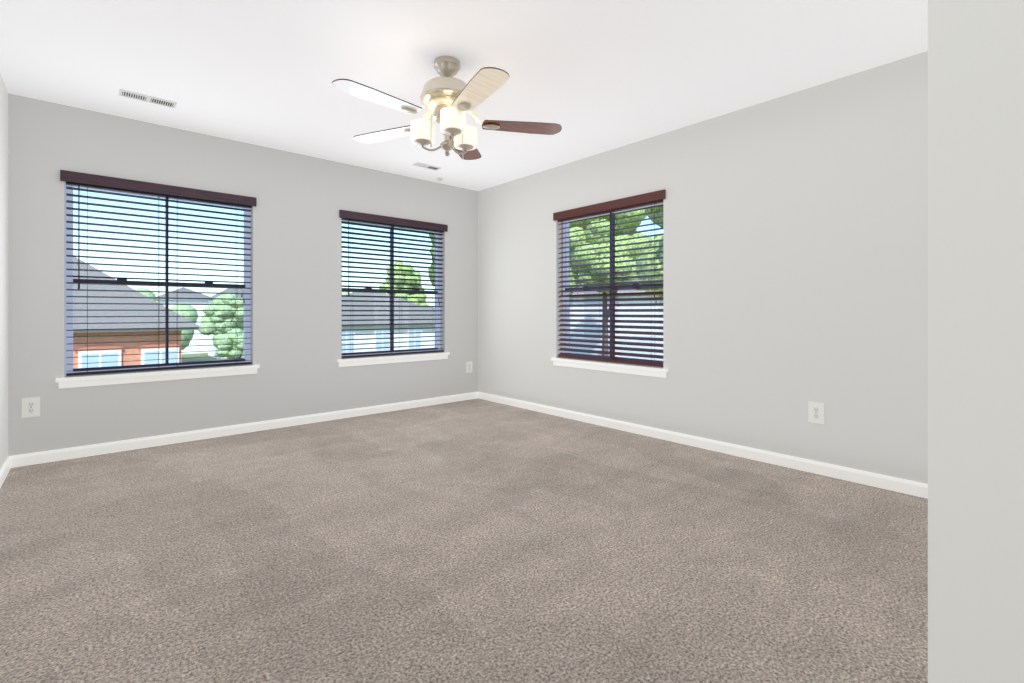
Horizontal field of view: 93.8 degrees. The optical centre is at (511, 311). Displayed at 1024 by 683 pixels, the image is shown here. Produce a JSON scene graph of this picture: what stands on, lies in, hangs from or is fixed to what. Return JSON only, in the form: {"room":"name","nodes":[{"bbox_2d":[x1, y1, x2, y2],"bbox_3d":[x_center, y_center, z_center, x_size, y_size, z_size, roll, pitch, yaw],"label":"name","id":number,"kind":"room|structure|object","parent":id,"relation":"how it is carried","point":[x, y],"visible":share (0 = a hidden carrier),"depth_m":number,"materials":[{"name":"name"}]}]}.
{"room":"empty bedroom","nodes":[
{"label":"empty bedroom","id":0,"kind":"room"},
{"bbox_2d":[0,73,7,469],"bbox_3d":[-1.679,-0.210,1.160,0.160,2.500,5.280,0,0,-41],"label":"wall","id":1,"kind":"structure","parent":0,"point":[3,273],"depth_m":3.02,"materials":[{"name":"grey paint"}]},
{"bbox_2d":[0,457,10,487],"bbox_3d":[-1.662,1.001,1.272,0.014,0.078,5.106,0,0,-41],"label":"baseboard","id":2,"kind":"structure","parent":1,"relation":"attached to","point":[5,469],"depth_m":2.99,"materials":[{"name":"white wood"}]},
{"bbox_2d":[8,93,477,455],"bbox_3d":[-1.938,-0.210,4.553,4.250,2.500,0.160,0,0,-41],"label":"wall","id":3,"kind":"structure","parent":0,"point":[295,287],"depth_m":4.13,"materials":[{"name":"grey paint"}]},
{"bbox_2d":[22,397,39,417],"bbox_3d":[-3.278,0.650,3.264,0.089,0.133,0.008,0,0,-41],"label":"electrical outlet","id":4,"kind":"object","parent":3,"relation":"attached to","point":[30,407],"visible":1,"depth_m":3.26,"materials":[{"name":"white plastic"}]},
{"bbox_2d":[65,182,249,375],"bbox_3d":[-2.777,-0.249,3.857,1.200,1.422,0.079,0,0,-41],"label":"window","id":5,"kind":"structure","parent":3,"relation":"in","point":[69,346],"depth_m":3.80,"materials":[{"name":"blue"}]},
{"bbox_2d":[60,170,256,375],"bbox_3d":[-2.719,-0.271,3.790,1.244,1.449,0.087,0,0,-41],"label":"window blind","id":6,"kind":"object","parent":5,"relation":"attached to","point":[78,179],"visible":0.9,"depth_m":3.72,"materials":[{"name":"black"}]},
{"bbox_2d":[56,365,259,388],"bbox_3d":[-2.724,0.499,3.796,1.290,0.075,0.129,0,0,-41],"label":"sill","id":7,"kind":"structure","parent":3,"relation":"attached to","point":[87,381],"depth_m":3.69,"materials":[{"name":"white wood"}]},
{"bbox_2d":[8,392,477,467],"bbox_3d":[-1.881,1.001,4.488,3.930,0.078,0.014,0,0,-41],"label":"baseboard","id":8,"kind":"structure","parent":3,"relation":"attached to","point":[20,460],"depth_m":3.95,"materials":[{"name":"white wood"}]},
{"bbox_2d":[341,220,439,355],"bbox_3d":[-1.290,-0.249,5.164,1.200,1.422,0.079,0,0,-41],"label":"window","id":9,"kind":"structure","parent":3,"relation":"in","point":[413,290],"depth_m":5.15,"materials":[{"name":"blue"}]},
{"bbox_2d":[339,210,447,357],"bbox_3d":[-1.231,-0.271,5.097,1.244,1.449,0.087,0,0,-41],"label":"window blind","id":10,"kind":"object","parent":9,"relation":"attached to","point":[368,219],"visible":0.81,"depth_m":5.05,"materials":[{"name":"black"}]},
{"bbox_2d":[337,352,449,366],"bbox_3d":[-1.236,0.499,5.103,1.290,0.075,0.129,0,0,-41],"label":"sill","id":11,"kind":"structure","parent":3,"relation":"attached to","point":[385,360],"depth_m":5.01,"materials":[{"name":"white wood"}]},
{"bbox_2d":[466,361,471,372],"bbox_3d":[-0.508,0.655,5.698,0.089,0.133,0.008,0,0,-41],"label":"electrical outlet","id":12,"kind":"object","parent":3,"relation":"attached to","point":[469,367],"visible":1,"depth_m":5.70,"materials":[{"name":"white plastic"}]},
{"bbox_2d":[0,398,927,682],"bbox_3d":[-0.196,1.100,2.570,4.250,0.120,5.440,0,0,-41],"label":"floor","id":13,"kind":"structure","parent":0,"point":[478,540],"depth_m":1.99,"materials":[{"name":"beige carpet"}]},
{"bbox_2d":[0,0,927,190],"bbox_3d":[-0.196,-1.520,2.570,4.250,0.120,5.440,0,0,-41],"label":"ceiling","id":14,"kind":"structure","parent":0,"point":[592,77],"depth_m":2.79,"materials":[{"name":"white paint"}]},
{"bbox_2d":[119,89,176,107],"bbox_3d":[-2.485,-1.456,3.274,0.310,0.008,0.110,0,0,-41],"label":"ceiling vent","id":15,"kind":"object","parent":14,"relation":"in","point":[146,98],"visible":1,"depth_m":3.27,"materials":[{"name":"white metal"}]},
{"bbox_2d":[412,162,441,170],"bbox_3d":[-0.849,-1.456,4.791,0.280,0.008,0.100,0,0,-41],"label":"ceiling vent","id":16,"kind":"object","parent":14,"relation":"in","point":[427,166],"visible":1,"depth_m":4.78,"materials":[{"name":"white metal"}]},
{"bbox_2d":[331,56,561,159],"bbox_3d":[-0.401,-1.182,2.761,1.291,0.556,1.318,0,0,-41],"label":"ceiling fan","id":17,"kind":"object","parent":14,"relation":"hanging from","point":[448,99],"visible":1,"depth_m":2.70,"materials":[{"name":"silver metal"}]},
{"bbox_2d":[478,51,927,483],"bbox_3d":[1.393,-0.210,3.860,0.160,2.500,5.280,0,0,-41],"label":"wall","id":18,"kind":"structure","parent":0,"point":[795,253],"depth_m":3.31,"materials":[{"name":"grey paint"}]},
{"bbox_2d":[551,358,667,377],"bbox_3d":[0.864,0.499,4.386,0.129,0.075,1.290,0,0,-41],"label":"sill","id":19,"kind":"structure","parent":18,"relation":"attached to","point":[636,370],"depth_m":4.27,"materials":[{"name":"white wood"}]},
{"bbox_2d":[563,203,662,360],"bbox_3d":[0.924,-0.249,4.439,0.079,1.422,1.200,0,0,-41],"label":"window","id":20,"kind":"structure","parent":18,"relation":"in","point":[593,287],"depth_m":4.45,"materials":[{"name":"blue"}]},
{"bbox_2d":[553,189,665,366],"bbox_3d":[0.858,-0.271,4.381,0.087,1.449,1.244,0,0,-41],"label":"window blind","id":21,"kind":"object","parent":20,"relation":"attached to","point":[642,200],"visible":0.88,"depth_m":4.33,"materials":[{"name":"brown wood"}]},
{"bbox_2d":[478,392,927,498],"bbox_3d":[1.070,1.001,4.096,0.014,0.078,4.470,0,0,-41],"label":"baseboard","id":22,"kind":"structure","parent":18,"relation":"attached to","point":[909,487],"depth_m":3.43,"materials":[{"name":"white wood"}]},
{"bbox_2d":[808,402,823,423],"bbox_3d":[1.960,0.650,3.086,0.008,0.133,0.089,0,0,-41],"label":"electrical outlet","id":23,"kind":"object","parent":18,"relation":"attached to","point":[815,412],"visible":1,"depth_m":3.08,"materials":[{"name":"white plastic"}]},
{"bbox_2d":[928,0,1023,682],"bbox_3d":[1.816,-0.210,1.353,2.514,2.500,0.636,0,0,-41],"label":"wall","id":24,"kind":"structure","parent":0,"point":[975,341],"depth_m":0.72,"materials":[{"name":"white paint"}]},
{"label":"outside","id":25,"kind":"structure","parent":0,"visible":0},
{"bbox_2d":[181,353,243,361],"bbox_3d":[-18.870,4.790,36.000,260.000,0.300,240.000,0,0,-41],"label":"ground","id":26,"kind":"structure","parent":25,"point":[206,358],"depth_m":47.81,"materials":[{"name":"green plant"}]},
{"bbox_2d":[73,257,200,368],"bbox_3d":[-17.690,0.221,10.415,16.700,9.239,12.700,0,0,-41],"label":"house","id":27,"kind":"structure","parent":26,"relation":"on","point":[112,359],"depth_m":10.60,"materials":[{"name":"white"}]},
{"bbox_2d":[198,294,243,359],"bbox_3d":[-22.700,1.608,38.252,4.245,6.348,3.234,0,0,-41],"label":"tree","id":28,"kind":"object","parent":26,"relation":"on","point":[227,324],"depth_m":37.18,"materials":[{"name":"green plant"}]},
{"bbox_2d":[216,328,243,358],"bbox_3d":[-18.111,2.912,31.588,2.553,3.716,2.497,0,0,-41],"label":"tree","id":29,"kind":"object","parent":26,"relation":"on","point":[224,339],"depth_m":30.71,"materials":[{"name":"green plant"}]},
{"bbox_2d":[134,288,349,358],"bbox_3d":[-12.433,1.105,57.151,54.343,7.071,5.348,0,0,-41],"label":"tree","id":30,"kind":"object","parent":26,"relation":"on","point":[181,313],"depth_m":42.49,"materials":[{"name":"green plant"}]},
{"bbox_2d":[157,287,434,358],"bbox_3d":[-26.325,4.586,103.682,139.878,15.290,80.940,0,0,-41],"label":"hill","id":31,"kind":"structure","parent":26,"relation":"on","point":[212,352],"depth_m":53.50,"materials":[{"name":"white"}]},
{"bbox_2d":[342,288,434,352],"bbox_3d":[-8.085,1.739,26.906,8.100,6.202,7.800,0,0,-41],"label":"house","id":32,"kind":"structure","parent":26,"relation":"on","point":[382,326],"depth_m":24.32,"materials":[{"name":"white"}]},
{"bbox_2d":[379,262,426,307],"bbox_3d":[-8.940,0.348,39.537,3.933,8.882,3.688,0,0,-41],"label":"tree","id":33,"kind":"object","parent":26,"relation":"on","point":[408,286],"depth_m":38.63,"materials":[{"name":"green plant"}]},
{"bbox_2d":[428,234,575,294],"bbox_3d":[-0.500,-0.263,15.980,5.087,10.054,5.087,0,0,-41],"label":"tree","id":34,"kind":"object","parent":26,"relation":"on","point":[433,274],"depth_m":16.30,"materials":[{"name":"green plant"}]},
{"bbox_2d":[570,209,651,355],"bbox_3d":[3.926,-0.643,20.349,4.386,10.866,4.754,0,0,-41],"label":"tree","id":35,"kind":"object","parent":26,"relation":"on","point":[608,244],"depth_m":18.74,"materials":[{"name":"green plant"}]},
{"bbox_2d":[570,283,662,360],"bbox_3d":[15.118,0.910,21.934,10.200,7.860,30.700,0,0,-41],"label":"house","id":36,"kind":"structure","parent":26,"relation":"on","point":[629,313],"depth_m":25.25,"materials":[{"name":"white"}]},
{"bbox_2d":[636,206,662,296],"bbox_3d":[5.474,-0.326,10.015,5.620,10.181,5.935,0,0,-41],"label":"tree","id":37,"kind":"object","parent":26,"relation":"on","point":[651,256],"depth_m":9.75,"materials":[{"name":"green plant"}]}
]}

